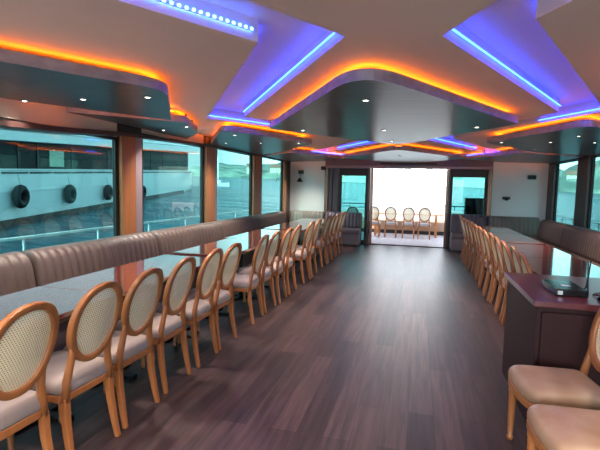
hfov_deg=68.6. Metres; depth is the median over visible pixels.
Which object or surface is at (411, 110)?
ceiling panel
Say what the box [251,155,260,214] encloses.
trim
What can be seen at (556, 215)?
deck railing
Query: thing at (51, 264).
banquette
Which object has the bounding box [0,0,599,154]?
ceiling
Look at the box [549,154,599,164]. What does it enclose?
trim
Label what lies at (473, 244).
dining chair
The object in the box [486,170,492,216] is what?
trim
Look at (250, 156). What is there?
window
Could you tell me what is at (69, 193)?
tyre fender
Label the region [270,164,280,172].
house
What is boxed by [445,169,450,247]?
trim
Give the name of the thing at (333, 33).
led strip
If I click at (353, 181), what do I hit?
door
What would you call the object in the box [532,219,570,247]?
banquette
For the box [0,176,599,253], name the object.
sea
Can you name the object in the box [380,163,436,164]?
trim
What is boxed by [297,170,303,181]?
wall lamp
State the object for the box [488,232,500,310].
dining chair
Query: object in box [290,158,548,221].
wall
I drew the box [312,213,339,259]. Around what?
dining chair
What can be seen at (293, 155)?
ceiling panel
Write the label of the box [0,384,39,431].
seat cushion
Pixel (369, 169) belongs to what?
trim
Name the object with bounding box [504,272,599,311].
countertop
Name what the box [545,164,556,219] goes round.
trim
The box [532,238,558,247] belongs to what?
seat cushion
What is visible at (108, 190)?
tyre fender
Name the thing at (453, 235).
seat cushion
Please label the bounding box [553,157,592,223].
wall
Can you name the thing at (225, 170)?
shore
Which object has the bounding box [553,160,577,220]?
window
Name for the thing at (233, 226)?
banquette
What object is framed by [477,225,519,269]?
dining table
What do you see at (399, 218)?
bench
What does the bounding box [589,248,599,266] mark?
banquette
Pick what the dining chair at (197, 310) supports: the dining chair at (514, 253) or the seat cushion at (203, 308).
the seat cushion at (203, 308)
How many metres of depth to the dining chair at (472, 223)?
7.56 m
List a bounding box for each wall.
[0,97,290,235]
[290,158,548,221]
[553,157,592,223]
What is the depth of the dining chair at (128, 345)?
2.78 m
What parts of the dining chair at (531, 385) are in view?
leg, seat frame, frame, cane panel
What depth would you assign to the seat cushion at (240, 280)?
4.83 m
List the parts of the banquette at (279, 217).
backrest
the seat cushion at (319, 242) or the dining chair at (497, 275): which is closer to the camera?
the dining chair at (497, 275)
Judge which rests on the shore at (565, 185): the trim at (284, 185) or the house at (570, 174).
the house at (570, 174)
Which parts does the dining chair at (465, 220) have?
frame, leg, leg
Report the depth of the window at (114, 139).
5.27 m
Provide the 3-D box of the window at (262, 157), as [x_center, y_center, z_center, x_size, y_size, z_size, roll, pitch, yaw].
[-0.712,-0.832,10.960,0.041,1.660,1.630,3,5,15]
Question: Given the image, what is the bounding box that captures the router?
[542,260,591,297]
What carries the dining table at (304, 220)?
on the floor
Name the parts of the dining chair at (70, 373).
leg, leg, leg, seat frame, frame, cane panel, leg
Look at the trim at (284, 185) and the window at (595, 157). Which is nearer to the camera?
the window at (595, 157)
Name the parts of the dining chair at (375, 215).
cane panel, frame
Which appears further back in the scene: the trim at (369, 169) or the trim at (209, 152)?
the trim at (369, 169)
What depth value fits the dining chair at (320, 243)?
8.38 m
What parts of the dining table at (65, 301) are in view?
leg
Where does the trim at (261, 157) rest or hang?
attached to the wall at (40, 113)
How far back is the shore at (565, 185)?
202.63 m
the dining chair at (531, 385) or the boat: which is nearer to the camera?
the dining chair at (531, 385)
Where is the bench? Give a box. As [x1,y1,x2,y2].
[372,209,444,235]
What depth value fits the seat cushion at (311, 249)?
7.50 m
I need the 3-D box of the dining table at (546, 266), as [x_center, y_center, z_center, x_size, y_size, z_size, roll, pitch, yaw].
[2.635,0.815,4.343,0.740,0.752,1.560,3,5,15]
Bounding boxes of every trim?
[0,119,287,161]
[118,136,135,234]
[135,138,142,232]
[204,137,214,222]
[215,145,216,220]
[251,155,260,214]
[260,157,261,213]
[282,161,286,214]
[324,168,328,213]
[325,165,493,169]
[328,168,332,211]
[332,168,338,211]
[365,168,370,243]
[368,168,373,243]
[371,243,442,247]
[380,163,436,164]
[443,169,448,247]
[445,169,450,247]
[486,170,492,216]
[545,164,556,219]
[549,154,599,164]
[573,155,591,227]
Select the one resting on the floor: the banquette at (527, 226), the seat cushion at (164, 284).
the banquette at (527, 226)
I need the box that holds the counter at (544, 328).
[502,272,599,422]
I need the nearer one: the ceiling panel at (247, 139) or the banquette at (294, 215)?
the ceiling panel at (247, 139)
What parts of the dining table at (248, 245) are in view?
leg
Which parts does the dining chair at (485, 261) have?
leg, cane panel, frame, leg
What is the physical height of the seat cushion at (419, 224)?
0.091 m
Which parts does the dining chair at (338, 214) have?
frame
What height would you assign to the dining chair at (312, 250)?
0.976 m
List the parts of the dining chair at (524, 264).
cane panel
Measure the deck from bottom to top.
0.075 m
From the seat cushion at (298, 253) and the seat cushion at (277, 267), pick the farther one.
the seat cushion at (298, 253)
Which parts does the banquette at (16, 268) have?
backrest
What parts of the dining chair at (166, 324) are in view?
leg, leg, seat frame, frame, cane panel, leg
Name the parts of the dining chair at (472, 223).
frame, leg, leg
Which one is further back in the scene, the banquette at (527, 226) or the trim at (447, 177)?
the trim at (447, 177)
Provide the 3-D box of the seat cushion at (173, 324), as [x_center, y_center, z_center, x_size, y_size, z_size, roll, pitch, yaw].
[-1.163,0.751,3.362,0.435,0.091,0.414,3,5,15]
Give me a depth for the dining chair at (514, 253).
4.27 m
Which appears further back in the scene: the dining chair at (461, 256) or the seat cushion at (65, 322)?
the dining chair at (461, 256)
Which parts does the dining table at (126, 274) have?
leg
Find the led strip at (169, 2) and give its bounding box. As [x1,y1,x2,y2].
[155,0,253,31]
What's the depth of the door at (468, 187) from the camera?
11.28 m
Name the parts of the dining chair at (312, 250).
leg, leg, frame, cane panel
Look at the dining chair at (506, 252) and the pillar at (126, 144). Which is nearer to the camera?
the dining chair at (506, 252)
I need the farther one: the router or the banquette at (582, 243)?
the banquette at (582, 243)
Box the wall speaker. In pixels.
[528,175,535,178]
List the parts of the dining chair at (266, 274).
leg, leg, frame, leg, cane panel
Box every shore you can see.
[188,162,280,178]
[558,160,599,193]
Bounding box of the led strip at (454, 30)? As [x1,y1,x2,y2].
[452,29,560,105]
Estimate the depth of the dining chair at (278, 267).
5.72 m
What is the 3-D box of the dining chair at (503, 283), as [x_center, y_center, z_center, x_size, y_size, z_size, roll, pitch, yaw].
[2.572,0.631,5.197,0.582,0.976,0.416,3,5,16]
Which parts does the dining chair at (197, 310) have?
leg, leg, seat frame, frame, cane panel, leg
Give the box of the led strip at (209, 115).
[209,115,269,124]
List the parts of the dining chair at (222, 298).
leg, leg, seat frame, frame, cane panel, leg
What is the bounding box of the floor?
[0,244,527,449]
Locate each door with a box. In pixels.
[339,168,367,243]
[447,169,487,247]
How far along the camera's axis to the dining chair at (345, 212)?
10.26 m
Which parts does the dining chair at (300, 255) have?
leg, frame, leg, cane panel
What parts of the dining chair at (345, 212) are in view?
frame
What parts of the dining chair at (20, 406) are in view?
seat frame, cane panel, leg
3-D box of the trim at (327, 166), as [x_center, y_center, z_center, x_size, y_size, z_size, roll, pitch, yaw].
[2.767,-1.515,11.571,4.300,0.070,0.048,3,5,15]
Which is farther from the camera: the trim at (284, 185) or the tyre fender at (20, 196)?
the tyre fender at (20, 196)
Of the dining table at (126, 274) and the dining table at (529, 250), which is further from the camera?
the dining table at (529, 250)
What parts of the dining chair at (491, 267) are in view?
leg, cane panel, frame, leg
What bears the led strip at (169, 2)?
attached to the ceiling
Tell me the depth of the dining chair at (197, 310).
3.70 m
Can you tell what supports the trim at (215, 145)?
attached to the wall at (40, 113)
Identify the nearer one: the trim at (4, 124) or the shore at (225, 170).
the trim at (4, 124)
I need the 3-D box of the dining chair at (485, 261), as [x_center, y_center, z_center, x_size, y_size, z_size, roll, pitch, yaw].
[2.955,0.518,6.618,0.582,0.976,0.416,2,5,13]
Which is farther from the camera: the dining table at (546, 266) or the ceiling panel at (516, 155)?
the ceiling panel at (516, 155)
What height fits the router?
0.220 m
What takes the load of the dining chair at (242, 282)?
on the floor
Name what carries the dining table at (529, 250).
on the floor
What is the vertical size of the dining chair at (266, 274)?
0.976 m
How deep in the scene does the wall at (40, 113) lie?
4.61 m
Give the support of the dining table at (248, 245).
on the floor
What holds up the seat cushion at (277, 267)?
on the dining chair at (278, 267)
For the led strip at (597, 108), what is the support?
attached to the ceiling
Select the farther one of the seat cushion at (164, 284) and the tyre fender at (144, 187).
the tyre fender at (144, 187)
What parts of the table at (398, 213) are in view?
leg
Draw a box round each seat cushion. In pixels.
[0,317,69,345]
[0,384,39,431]
[3,350,106,395]
[63,329,148,364]
[83,276,185,314]
[115,312,181,338]
[155,297,210,319]
[178,288,229,304]
[215,274,258,287]
[236,267,271,278]
[247,261,282,272]
[268,256,292,265]
[277,249,306,257]
[292,245,313,251]
[300,240,324,245]
[321,227,360,233]
[384,222,397,224]
[402,222,414,225]
[417,223,430,226]
[450,232,462,238]
[508,365,599,409]
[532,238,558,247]
[556,248,595,262]
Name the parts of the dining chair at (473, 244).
leg, frame, leg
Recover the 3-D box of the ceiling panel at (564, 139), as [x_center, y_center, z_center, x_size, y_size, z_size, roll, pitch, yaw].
[4.102,-1.229,6.447,4.106,0.130,1.794,-3,7,-43]
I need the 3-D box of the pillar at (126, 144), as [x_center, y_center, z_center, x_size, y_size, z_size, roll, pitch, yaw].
[-2.144,-0.064,5.482,0.050,2.100,0.260,3,5,15]
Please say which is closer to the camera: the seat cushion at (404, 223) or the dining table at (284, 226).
the dining table at (284, 226)
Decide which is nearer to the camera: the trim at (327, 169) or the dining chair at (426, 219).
the trim at (327, 169)
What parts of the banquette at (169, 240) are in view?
backrest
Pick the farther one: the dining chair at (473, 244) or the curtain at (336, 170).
the curtain at (336, 170)
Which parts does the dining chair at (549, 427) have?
leg, seat frame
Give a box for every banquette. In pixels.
[0,252,69,382]
[22,232,185,337]
[148,222,243,289]
[213,215,276,266]
[254,211,295,252]
[289,210,324,241]
[321,212,361,246]
[449,214,486,252]
[486,216,539,237]
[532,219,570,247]
[556,225,599,262]
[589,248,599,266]
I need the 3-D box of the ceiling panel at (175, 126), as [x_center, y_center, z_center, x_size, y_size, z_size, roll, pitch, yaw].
[-1.610,-1.267,5.429,0.866,0.130,2.380,3,5,15]
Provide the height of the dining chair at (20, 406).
0.976 m
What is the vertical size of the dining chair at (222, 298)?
0.976 m
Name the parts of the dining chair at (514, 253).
cane panel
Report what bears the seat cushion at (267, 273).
on the dining chair at (266, 274)
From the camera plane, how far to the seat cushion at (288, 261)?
6.26 m
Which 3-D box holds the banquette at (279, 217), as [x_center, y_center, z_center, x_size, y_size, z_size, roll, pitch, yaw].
[-0.513,0.181,10.084,0.650,0.900,1.862,3,5,15]
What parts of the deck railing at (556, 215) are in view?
rail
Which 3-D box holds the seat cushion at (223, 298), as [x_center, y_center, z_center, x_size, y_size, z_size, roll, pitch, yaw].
[-0.927,0.681,4.239,0.435,0.091,0.414,3,5,17]
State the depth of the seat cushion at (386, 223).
13.64 m
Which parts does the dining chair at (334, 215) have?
leg, frame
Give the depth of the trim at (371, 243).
11.73 m
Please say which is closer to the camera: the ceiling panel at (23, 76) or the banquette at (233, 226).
the ceiling panel at (23, 76)
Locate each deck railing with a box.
[0,210,248,249]
[373,203,444,208]
[556,215,599,230]
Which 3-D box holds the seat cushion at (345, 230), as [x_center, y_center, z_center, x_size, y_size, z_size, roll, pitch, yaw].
[1.091,0.135,11.659,0.992,0.115,0.440,3,5,15]
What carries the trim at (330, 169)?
attached to the wall at (528, 197)
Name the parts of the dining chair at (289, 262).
leg, frame, leg, cane panel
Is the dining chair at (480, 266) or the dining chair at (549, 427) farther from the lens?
the dining chair at (480, 266)
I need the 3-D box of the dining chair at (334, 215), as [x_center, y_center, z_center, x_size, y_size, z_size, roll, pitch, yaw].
[0.429,0.260,8.982,0.582,0.976,0.416,2,5,13]
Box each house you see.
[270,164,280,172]
[566,171,576,178]
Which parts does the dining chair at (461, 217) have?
frame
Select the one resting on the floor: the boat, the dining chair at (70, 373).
the dining chair at (70, 373)
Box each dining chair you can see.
[0,301,58,449]
[3,281,122,449]
[63,267,163,428]
[113,257,195,393]
[153,248,222,367]
[177,243,241,349]
[215,234,269,324]
[233,231,280,312]
[247,227,292,302]
[268,225,301,294]
[277,221,314,282]
[288,219,321,276]
[300,216,330,266]
[311,214,335,262]
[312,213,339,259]
[317,212,343,256]
[322,211,346,251]
[372,206,380,236]
[384,207,397,237]
[402,207,414,238]
[417,208,430,239]
[459,215,464,257]
[460,216,475,263]
[463,218,470,268]
[467,220,475,273]
[471,222,478,278]
[474,224,486,284]
[477,226,508,292]
[482,229,517,300]
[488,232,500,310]
[493,236,507,320]
[500,240,514,324]
[507,308,599,449]
[510,246,521,272]
[518,252,532,273]
[526,404,599,449]
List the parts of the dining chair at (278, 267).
leg, leg, frame, cane panel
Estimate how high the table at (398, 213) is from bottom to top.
0.740 m
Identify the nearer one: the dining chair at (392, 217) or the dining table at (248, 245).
the dining table at (248, 245)
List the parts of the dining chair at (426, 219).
frame, cane panel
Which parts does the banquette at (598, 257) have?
backrest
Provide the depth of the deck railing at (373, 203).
16.02 m
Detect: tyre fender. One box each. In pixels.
[11,174,29,208]
[63,176,76,203]
[103,177,112,199]
[143,186,145,197]
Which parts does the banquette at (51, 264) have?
backrest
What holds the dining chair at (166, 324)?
on the floor
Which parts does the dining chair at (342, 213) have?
leg, frame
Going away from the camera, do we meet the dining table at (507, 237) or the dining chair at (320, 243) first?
the dining table at (507, 237)
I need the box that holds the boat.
[217,154,228,186]
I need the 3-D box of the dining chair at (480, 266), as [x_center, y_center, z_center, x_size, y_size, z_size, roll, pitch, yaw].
[3.096,0.478,7.120,0.582,0.976,0.416,3,5,16]
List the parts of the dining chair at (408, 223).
frame, cane panel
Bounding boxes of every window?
[0,117,117,235]
[141,133,202,231]
[223,150,251,215]
[262,157,282,210]
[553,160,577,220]
[587,156,599,228]
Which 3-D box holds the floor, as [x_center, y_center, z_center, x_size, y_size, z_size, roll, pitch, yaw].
[1.000,1.152,4.756,6.840,0.060,14.700,3,5,15]
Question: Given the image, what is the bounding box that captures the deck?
[371,232,443,246]
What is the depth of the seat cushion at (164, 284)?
4.60 m
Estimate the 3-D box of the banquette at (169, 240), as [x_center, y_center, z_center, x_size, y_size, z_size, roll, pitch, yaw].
[-1.476,0.467,6.492,0.650,0.900,1.862,3,5,15]
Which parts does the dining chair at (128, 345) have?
leg, seat frame, frame, cane panel, leg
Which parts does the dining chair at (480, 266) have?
leg, frame, leg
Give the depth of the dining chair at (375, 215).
13.70 m
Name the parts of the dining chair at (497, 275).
leg, cane panel, frame, leg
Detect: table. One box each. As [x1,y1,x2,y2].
[0,287,114,434]
[40,254,217,386]
[173,238,264,318]
[224,229,292,287]
[263,223,318,268]
[286,218,328,251]
[372,211,442,237]
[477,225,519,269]
[481,232,545,286]
[493,243,581,259]
[526,257,599,277]
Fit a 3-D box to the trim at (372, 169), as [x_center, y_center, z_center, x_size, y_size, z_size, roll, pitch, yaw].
[1.931,-0.500,11.929,0.070,2.050,0.130,3,5,15]
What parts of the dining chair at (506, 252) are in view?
leg, cane panel, frame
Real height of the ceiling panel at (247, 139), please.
0.130 m
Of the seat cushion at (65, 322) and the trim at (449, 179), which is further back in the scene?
the trim at (449, 179)
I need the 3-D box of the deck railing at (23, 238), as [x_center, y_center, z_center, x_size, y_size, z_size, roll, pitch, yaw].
[-2.865,0.414,7.239,0.036,0.858,11.628,3,5,15]
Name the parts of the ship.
bulwark rail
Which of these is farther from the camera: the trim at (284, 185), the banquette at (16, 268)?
the trim at (284, 185)
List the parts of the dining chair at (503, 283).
leg, cane panel, frame, leg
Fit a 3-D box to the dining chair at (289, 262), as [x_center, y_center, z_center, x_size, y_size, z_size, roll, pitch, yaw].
[-0.273,0.471,6.331,0.582,0.976,0.416,3,5,15]
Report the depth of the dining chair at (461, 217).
9.08 m
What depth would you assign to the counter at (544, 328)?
2.75 m
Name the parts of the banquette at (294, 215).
backrest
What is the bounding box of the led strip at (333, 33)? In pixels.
[243,32,334,111]
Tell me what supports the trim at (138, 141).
attached to the wall at (40, 113)
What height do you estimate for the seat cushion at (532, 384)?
0.091 m
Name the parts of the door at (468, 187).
glass pane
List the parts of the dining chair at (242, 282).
seat frame, leg, frame, leg, cane panel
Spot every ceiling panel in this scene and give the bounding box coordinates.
[0,48,172,119]
[66,107,196,138]
[211,125,311,154]
[264,149,343,161]
[270,68,517,143]
[342,146,466,162]
[466,149,583,163]
[487,120,599,155]
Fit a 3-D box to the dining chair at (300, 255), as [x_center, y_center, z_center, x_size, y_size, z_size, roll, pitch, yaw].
[-0.059,0.411,7.085,0.582,0.976,0.416,3,5,17]
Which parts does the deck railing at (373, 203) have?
rail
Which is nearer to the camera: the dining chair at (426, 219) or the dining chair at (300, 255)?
the dining chair at (300, 255)
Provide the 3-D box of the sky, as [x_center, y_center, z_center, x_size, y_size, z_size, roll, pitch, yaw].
[75.489,-33.958,305.482,175.435,17.206,147.425,3,5,15]
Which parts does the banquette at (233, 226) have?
backrest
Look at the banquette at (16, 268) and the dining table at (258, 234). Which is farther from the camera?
the dining table at (258, 234)
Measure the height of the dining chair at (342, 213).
0.976 m
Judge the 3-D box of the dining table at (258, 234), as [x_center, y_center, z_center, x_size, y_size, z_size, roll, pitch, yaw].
[-0.556,0.519,6.987,0.740,0.752,1.470,3,5,15]
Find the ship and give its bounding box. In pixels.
[0,128,197,227]
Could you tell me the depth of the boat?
90.61 m
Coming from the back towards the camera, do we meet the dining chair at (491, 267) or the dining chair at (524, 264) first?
the dining chair at (491, 267)
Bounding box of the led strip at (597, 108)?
[539,108,599,120]
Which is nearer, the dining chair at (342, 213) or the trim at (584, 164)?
the trim at (584, 164)
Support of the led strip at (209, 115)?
attached to the ceiling
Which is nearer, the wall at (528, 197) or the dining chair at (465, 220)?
the dining chair at (465, 220)
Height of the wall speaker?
0.100 m
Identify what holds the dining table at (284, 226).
on the floor
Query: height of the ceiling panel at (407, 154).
0.130 m
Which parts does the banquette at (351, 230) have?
backrest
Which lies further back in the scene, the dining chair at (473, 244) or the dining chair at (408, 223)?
the dining chair at (408, 223)
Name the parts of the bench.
seat, backrest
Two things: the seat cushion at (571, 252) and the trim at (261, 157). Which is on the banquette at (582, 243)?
the seat cushion at (571, 252)
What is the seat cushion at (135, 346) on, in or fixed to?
on the dining chair at (128, 345)
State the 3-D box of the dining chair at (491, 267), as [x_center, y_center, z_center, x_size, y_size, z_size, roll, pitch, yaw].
[2.813,0.557,6.121,0.582,0.976,0.416,3,5,14]
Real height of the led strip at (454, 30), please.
0.010 m
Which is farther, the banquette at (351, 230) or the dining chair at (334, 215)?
the banquette at (351, 230)
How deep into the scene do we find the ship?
27.48 m
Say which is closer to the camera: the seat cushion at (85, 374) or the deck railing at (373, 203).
the seat cushion at (85, 374)
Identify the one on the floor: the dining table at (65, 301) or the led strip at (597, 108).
the dining table at (65, 301)
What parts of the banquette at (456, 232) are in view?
backrest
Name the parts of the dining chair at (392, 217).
cane panel, frame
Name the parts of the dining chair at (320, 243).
leg, leg, frame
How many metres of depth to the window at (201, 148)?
7.37 m
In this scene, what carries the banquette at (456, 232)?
on the floor

